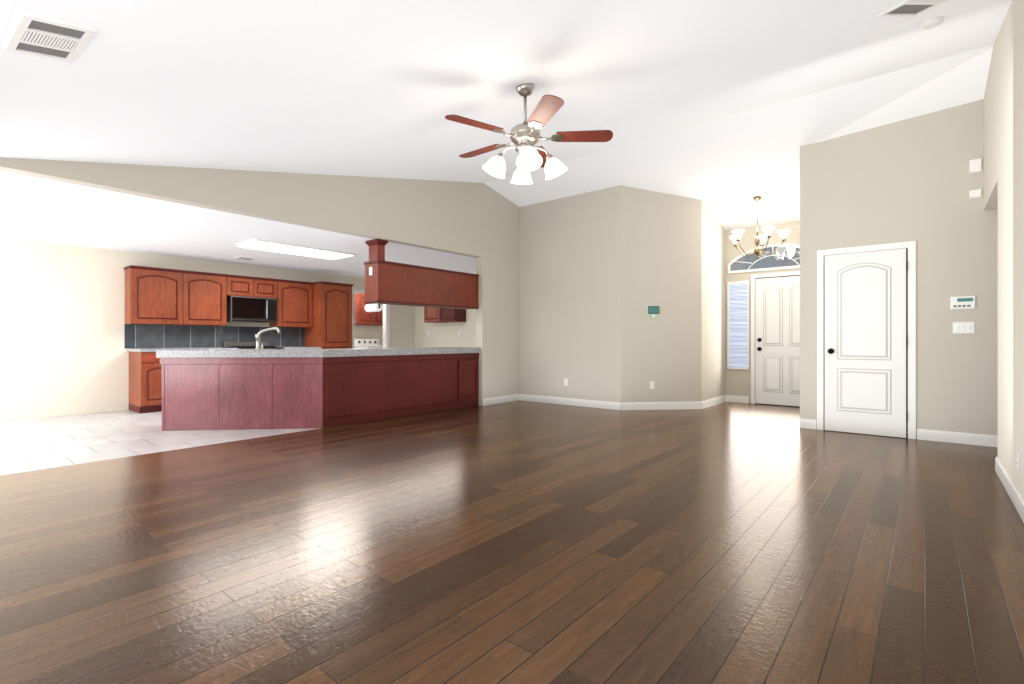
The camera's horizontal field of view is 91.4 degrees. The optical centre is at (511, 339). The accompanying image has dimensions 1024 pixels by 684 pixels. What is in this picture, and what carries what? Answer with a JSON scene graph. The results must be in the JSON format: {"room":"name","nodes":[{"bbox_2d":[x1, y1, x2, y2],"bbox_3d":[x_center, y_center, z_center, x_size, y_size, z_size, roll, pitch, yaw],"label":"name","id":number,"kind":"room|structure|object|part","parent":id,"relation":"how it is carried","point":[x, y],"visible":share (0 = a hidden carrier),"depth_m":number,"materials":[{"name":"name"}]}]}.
{"room":"empty living room","nodes":[
{"label":"empty living room","id":0,"kind":"room"},
{"bbox_2d":[0,237,414,420],"bbox_3d":[-4.998,-0.165,8.643,0.132,2.450,8.580,0,0,40],"label":"wall","id":1,"kind":"structure","parent":0,"point":[63,352],"depth_m":7.17,"materials":[{"name":"paint"}]},
{"bbox_2d":[124,265,312,327],"bbox_3d":[-4.812,-0.667,8.514,0.338,0.855,2.837,0,0,40],"label":"upper cabinet","id":2,"kind":"object","parent":1,"relation":"attached to","point":[153,296],"visible":1,"depth_m":8.03,"materials":[{"name":"brown wood"}]},
{"bbox_2d":[227,296,276,322],"bbox_3d":[-4.569,-0.525,8.736,0.426,0.430,0.760,0,0,40],"label":"microwave","id":3,"kind":"object","parent":2,"relation":"attached to","point":[239,308],"visible":0.96,"depth_m":8.59,"materials":[{"name":"silver metal"}]},
{"bbox_2d":[352,289,389,347],"bbox_3d":[-3.118,-0.005,10.917,0.140,2.130,0.980,0,0,40],"label":"trim","id":4,"kind":"structure","parent":1,"relation":"attached to","point":[386,307],"depth_m":11.21,"materials":[{"name":"white"}]},
{"bbox_2d":[0,410,429,474],"bbox_3d":[-4.360,1.091,8.687,6.620,0.059,9.860,0,0,40],"label":"floor","id":5,"kind":"structure","parent":0,"point":[32,444],"depth_m":5.39,"materials":[{"name":"white tile"}]},
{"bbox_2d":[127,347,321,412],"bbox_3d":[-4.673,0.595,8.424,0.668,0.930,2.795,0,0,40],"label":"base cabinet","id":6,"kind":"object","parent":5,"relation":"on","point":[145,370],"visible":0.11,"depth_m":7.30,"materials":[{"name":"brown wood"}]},
{"bbox_2d":[223,342,283,348],"bbox_3d":[-4.469,0.545,8.654,0.686,1.030,0.750,0,0,40],"label":"stove","id":7,"kind":"object","parent":5,"relation":"on","point":[240,345],"visible":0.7,"depth_m":8.67,"materials":[{"name":"silver metal"}]},
{"bbox_2d":[156,347,479,430],"bbox_3d":[-2.271,0.587,6.868,4.279,0.945,1.515,0,0,-33],"label":"kitchen island","id":8,"kind":"object","parent":5,"relation":"on","point":[203,389],"depth_m":5.99,"materials":[{"name":"brown wood"}]},
{"bbox_3d":[-3.245,0.117,6.192,0.760,0.004,0.400,0,0,-6],"label":"sink rim mount","id":9,"kind":"part","parent":8,"relation":"part of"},
{"bbox_2d":[255,327,279,348],"bbox_3d":[-3.182,-0.024,6.438,0.329,0.284,0.213,0,0,23],"label":"kitchen faucet","id":10,"kind":"object","parent":8,"relation":"on","point":[273,328],"visible":0.88,"depth_m":6.43,"materials":[{"name":"silver metal"}]},
{"bbox_2d":[304,281,352,348],"bbox_3d":[-3.579,-0.018,9.782,0.628,2.155,0.678,0,0,40],"label":"pantry cabinet","id":11,"kind":"object","parent":5,"relation":"on","point":[332,302],"visible":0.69,"depth_m":9.53,"materials":[{"name":"brown wood"}]},
{"bbox_2d":[354,339,382,347],"bbox_3d":[-3.359,0.515,12.061,0.668,1.090,0.700,0,0,40],"label":"washer","id":12,"kind":"object","parent":5,"relation":"on","point":[358,343],"visible":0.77,"depth_m":12.03,"materials":[{"name":"white metal"}]},
{"bbox_2d":[0,171,475,277],"bbox_3d":[-4.383,-1.390,8.706,6.560,0.100,9.860,0,0,39],"label":"ceiling","id":13,"kind":"structure","parent":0,"point":[31,208],"depth_m":6.18,"materials":[{"name":"white paint"}]},
{"bbox_2d":[234,256,255,259],"bbox_3d":[-4.363,-1.332,8.171,0.240,0.014,0.240,0,0,40],"label":"ceiling vent","id":14,"kind":"object","parent":13,"relation":"in","point":[240,257],"visible":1,"depth_m":8.14,"materials":[{"name":"white metal"}]},
{"bbox_2d":[236,239,355,259],"bbox_3d":[-3.144,-1.323,7.387,0.650,0.033,1.500,0,0,39],"label":"ceiling light","id":15,"kind":"object","parent":13,"relation":"attached to","point":[259,244],"depth_m":7.22,"materials":[{"name":"white plastic"}]},
{"bbox_2d":[364,239,478,311],"bbox_3d":[-1.282,-0.859,7.453,0.324,0.958,1.961,0,0,40],"label":"bar cabinet","id":16,"kind":"object","parent":13,"relation":"hanging from","point":[386,282],"visible":1,"depth_m":7.07,"materials":[{"name":"brown wood"}]},
{"bbox_2d":[0,157,481,257],"bbox_3d":[-2.670,-2.065,5.518,0.140,1.450,6.720,0,0,40],"label":"wall","id":17,"kind":"structure","parent":0,"point":[443,216],"depth_m":5.88,"materials":[{"name":"beige paint"}]},
{"bbox_2d":[476,183,519,405],"bbox_3d":[-0.227,-0.865,8.481,0.140,3.850,0.960,0,0,39],"label":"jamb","id":18,"kind":"object","parent":17,"relation":"attached to","point":[498,268],"depth_m":8.37,"materials":[{"name":"beige paint"}]},
{"bbox_2d":[482,394,519,405],"bbox_3d":[-0.171,1.004,8.426,0.014,0.112,0.946,0,0,40],"label":"baseboard","id":19,"kind":"structure","parent":18,"relation":"attached to","point":[509,398],"depth_m":8.39,"materials":[{"name":"white wood"}]},
{"bbox_2d":[354,325,382,344],"bbox_3d":[-3.318,-0.165,11.807,1.300,2.450,3.000,0,0,40],"label":"wall","id":20,"kind":"structure","parent":0,"point":[360,331],"depth_m":12.36,"materials":[{"name":"paint"}]},
{"bbox_2d":[354,293,382,325],"bbox_3d":[-3.476,-0.730,12.177,0.340,0.740,0.870,0,0,40],"label":"laundry cabinet","id":21,"kind":"object","parent":20,"relation":"attached to","point":[361,317],"visible":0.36,"depth_m":11.86,"materials":[{"name":"brown wood"}]},
{"bbox_2d":[415,306,475,347],"bbox_3d":[-0.854,-0.165,10.709,3.659,2.450,0.120,0,0,40],"label":"wall","id":22,"kind":"structure","parent":0,"point":[440,334],"depth_m":11.15,"materials":[{"name":"paint"}]},
{"bbox_2d":[424,307,465,322],"bbox_3d":[-1.472,-0.600,10.925,0.990,0.420,0.328,0,0,40],"label":"upper cabinet","id":23,"kind":"object","parent":22,"relation":"attached to","point":[431,314],"visible":0.63,"depth_m":10.72,"materials":[{"name":"brown wood"}]},
{"bbox_2d":[0,0,1011,229],"bbox_3d":[1.374,-2.015,4.213,8.039,1.290,10.250,0,0,40],"label":"ceiling","id":24,"kind":"structure","parent":0,"point":[715,103],"depth_m":3.66,"materials":[{"name":"white paint"}]},
{"bbox_2d":[5,12,96,62],"bbox_3d":[-2.150,-1.396,2.327,0.421,0.064,0.244,0,0,37],"label":"ceiling vent","id":25,"kind":"object","parent":24,"relation":"in","point":[33,35],"visible":1,"depth_m":2.31,"materials":[{"name":"white metal"}]},
{"bbox_2d":[445,83,612,183],"bbox_3d":[0.059,-1.574,3.846,1.228,0.745,1.275,0,0,39],"label":"ceiling fan","id":26,"kind":"object","parent":24,"relation":"hanging from","point":[524,135],"depth_m":3.75,"materials":[{"name":"brown wood"}]},
{"bbox_2d":[729,196,790,258],"bbox_3d":[3.638,-1.657,7.407,0.840,0.914,0.815,0,0,40],"label":"chandelier","id":27,"kind":"object","parent":24,"relation":"hanging from","point":[737,234],"visible":1,"depth_m":7.32,"materials":[{"name":"white glass"}]},
{"bbox_2d":[877,0,948,16],"bbox_3d":[2.656,-2.152,3.123,0.333,0.126,0.515,0,0,-16],"label":"ceiling vent","id":28,"kind":"object","parent":24,"relation":"in","point":[907,8],"visible":1,"depth_m":3.27,"materials":[{"name":"white metal"}]},
{"bbox_2d":[920,17,943,28],"bbox_3d":[2.993,-2.257,3.563,0.130,0.056,0.130,0,0,40],"label":"smoke detector","id":29,"kind":"object","parent":24,"relation":"attached to","point":[933,22],"visible":1,"depth_m":3.53,"materials":[{"name":"white plastic"}]},
{"bbox_2d":[0,400,1023,683],"bbox_3d":[1.381,1.090,4.175,7.980,0.060,10.200,0,0,40],"label":"floor","id":30,"kind":"structure","parent":0,"point":[514,542],"depth_m":2.48,"materials":[{"name":"brown wood"}]},
{"bbox_2d":[520,185,725,402],"bbox_3d":[1.894,-0.865,8.806,3.000,3.850,2.240,0,0,40],"label":"wall","id":31,"kind":"structure","parent":0,"point":[592,264],"depth_m":7.78,"materials":[{"name":"paint"}]},
{"bbox_2d":[520,394,620,409],"bbox_3d":[0.889,1.004,8.173,1.946,0.112,0.014,0,0,40],"label":"baseboard","id":32,"kind":"structure","parent":31,"relation":"attached to","point":[523,397],"depth_m":8.09,"materials":[{"name":"white wood"}]},
{"bbox_2d":[650,381,653,388],"bbox_3d":[2.131,0.685,7.602,0.070,0.115,0.008,0,0,-6],"label":"wall outlet","id":33,"kind":"object","parent":31,"relation":"attached to","point":[651,382],"visible":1,"depth_m":7.60,"materials":[{"name":"white plastic"}]},
{"bbox_2d":[647,306,659,315],"bbox_3d":[2.155,-0.442,7.599,0.190,0.165,0.020,0,0,-5],"label":"thermostat","id":34,"kind":"object","parent":31,"relation":"attached to","point":[650,309],"visible":1,"depth_m":7.59,"materials":[{"name":"teal"}]},
{"bbox_2d":[621,402,701,409],"bbox_3d":[2.279,1.004,7.614,1.273,0.112,0.014,0,0,-6],"label":"baseboard","id":35,"kind":"structure","parent":31,"relation":"attached to","point":[639,405],"depth_m":7.61,"materials":[{"name":"white wood"}]},
{"bbox_2d":[702,395,725,408],"bbox_3d":[3.301,1.004,8.143,0.014,0.112,1.206,0,0,40],"label":"baseboard","id":36,"kind":"structure","parent":31,"relation":"attached to","point":[708,403],"depth_m":8.07,"materials":[{"name":"white wood"}]},
{"bbox_2d":[726,221,799,402],"bbox_3d":[4.343,-0.865,8.161,1.600,3.850,0.120,0,0,40],"label":"wall","id":37,"kind":"structure","parent":0,"point":[738,381],"depth_m":8.41,"materials":[{"name":"paint"}]},
{"bbox_2d":[726,395,748,402],"bbox_3d":[3.831,1.004,8.496,0.356,0.112,0.014,0,0,40],"label":"baseboard","id":38,"kind":"structure","parent":37,"relation":"attached to","point":[729,398],"depth_m":8.49,"materials":[{"name":"white wood"}]},
{"bbox_2d":[727,281,748,369],"bbox_3d":[3.834,-0.250,8.482,0.346,1.490,0.028,0,0,40],"label":"sidelight","id":39,"kind":"object","parent":37,"relation":"attached to","point":[737,291],"visible":1,"depth_m":8.48,"materials":[{"name":"white"}]},
{"bbox_2d":[728,243,799,273],"bbox_3d":[4.250,-1.360,8.142,1.400,0.440,0.024,0,0,40],"label":"transom window","id":40,"kind":"structure","parent":37,"relation":"in","point":[787,256],"depth_m":8.18,"materials":[{"name":"clear glass"}]},
{"bbox_2d":[751,271,799,406],"bbox_3d":[4.401,-0.015,8.020,1.054,2.150,0.023,0,0,40],"label":"door frame","id":41,"kind":"structure","parent":37,"relation":"attached to","point":[793,273],"depth_m":8.32,"materials":[{"name":"white wood"}]},
{"bbox_2d":[755,276,799,406],"bbox_3d":[4.374,0.018,7.987,0.910,2.060,0.102,0,0,40],"label":"front door","id":42,"kind":"structure","parent":37,"relation":"in","point":[777,300],"depth_m":8.06,"materials":[{"name":"white wood"}]},
{"bbox_2d":[800,99,997,438],"bbox_3d":[4.893,-0.865,4.961,3.560,3.850,0.120,0,0,40],"label":"wall","id":43,"kind":"structure","parent":0,"point":[910,179],"depth_m":5.29,"materials":[{"name":"paint"}]},
{"bbox_2d":[800,418,816,428],"bbox_3d":[3.544,1.004,5.985,0.175,0.112,0.014,0,0,40],"label":"baseboard","id":44,"kind":"structure","parent":43,"relation":"attached to","point":[804,423],"depth_m":5.98,"materials":[{"name":"white wood"}]},
{"bbox_2d":[825,248,907,437],"bbox_3d":[3.940,0.034,5.596,0.762,2.040,0.104,0,0,40],"label":"closet door","id":45,"kind":"structure","parent":43,"relation":"in","point":[866,340],"depth_m":5.59,"materials":[{"name":"white wood"}]},
{"bbox_2d":[817,241,915,438],"bbox_3d":[3.965,0.000,5.633,0.912,2.120,0.021,0,0,40],"label":"trim","id":46,"kind":"structure","parent":43,"relation":"attached to","point":[910,246],"depth_m":5.40,"materials":[{"name":"white wood"}]},
{"bbox_2d":[917,429,997,446],"bbox_3d":[5.228,1.004,4.597,2.340,0.112,0.014,0,0,40],"label":"baseboard","id":47,"kind":"structure","parent":43,"relation":"attached to","point":[922,434],"depth_m":5.12,"materials":[{"name":"white wood"}]},
{"bbox_2d":[951,296,975,308],"bbox_3d":[4.605,-0.382,5.104,0.190,0.130,0.022,0,0,40],"label":"keypad","id":48,"kind":"object","parent":43,"relation":"attached to","point":[960,302],"visible":1,"depth_m":5.10,"materials":[{"name":"white plastic"}]},
{"bbox_2d":[953,322,974,332],"bbox_3d":[4.611,-0.126,5.106,0.165,0.115,0.012,0,0,40],"label":"switch","id":49,"kind":"object","parent":43,"relation":"attached to","point":[958,327],"visible":1,"depth_m":5.10,"materials":[{"name":"white plastic"}]},
{"bbox_2d":[969,158,981,172],"bbox_3d":[4.676,-1.760,5.043,0.090,0.130,0.026,0,0,40],"label":"box","id":50,"kind":"object","parent":43,"relation":"attached to","point":[975,165],"visible":1,"depth_m":5.03,"materials":[{"name":"white plastic"}]},
{"bbox_2d":[969,189,981,197],"bbox_3d":[4.676,-1.478,5.043,0.090,0.080,0.026,0,0,40],"label":"box","id":51,"kind":"object","parent":43,"relation":"attached to","point":[976,193],"visible":1,"depth_m":5.03,"materials":[{"name":"white plastic"}]},
{"bbox_2d":[984,0,1023,497],"bbox_3d":[2.335,-0.865,2.015,0.120,3.850,7.680,0,0,40],"label":"wall","id":52,"kind":"structure","parent":0,"point":[1004,91],"depth_m":3.54,"materials":[{"name":"paint"}]},
{"bbox_2d":[995,457,1023,522],"bbox_3d":[1.894,1.004,1.587,0.014,0.112,6.420,0,0,40],"label":"baseboard","id":53,"kind":"structure","parent":52,"relation":"attached to","point":[1013,492],"depth_m":3.34,"materials":[{"name":"white wood"}]},
{"bbox_2d":[1017,450,1019,469],"bbox_3d":[3.183,0.754,3.147,0.008,0.115,0.070,0,0,40],"label":"outlet","id":54,"kind":"object","parent":52,"relation":"attached to","point":[1018,452],"visible":1,"depth_m":3.12,"materials":[{"name":"white plastic"}]}
]}

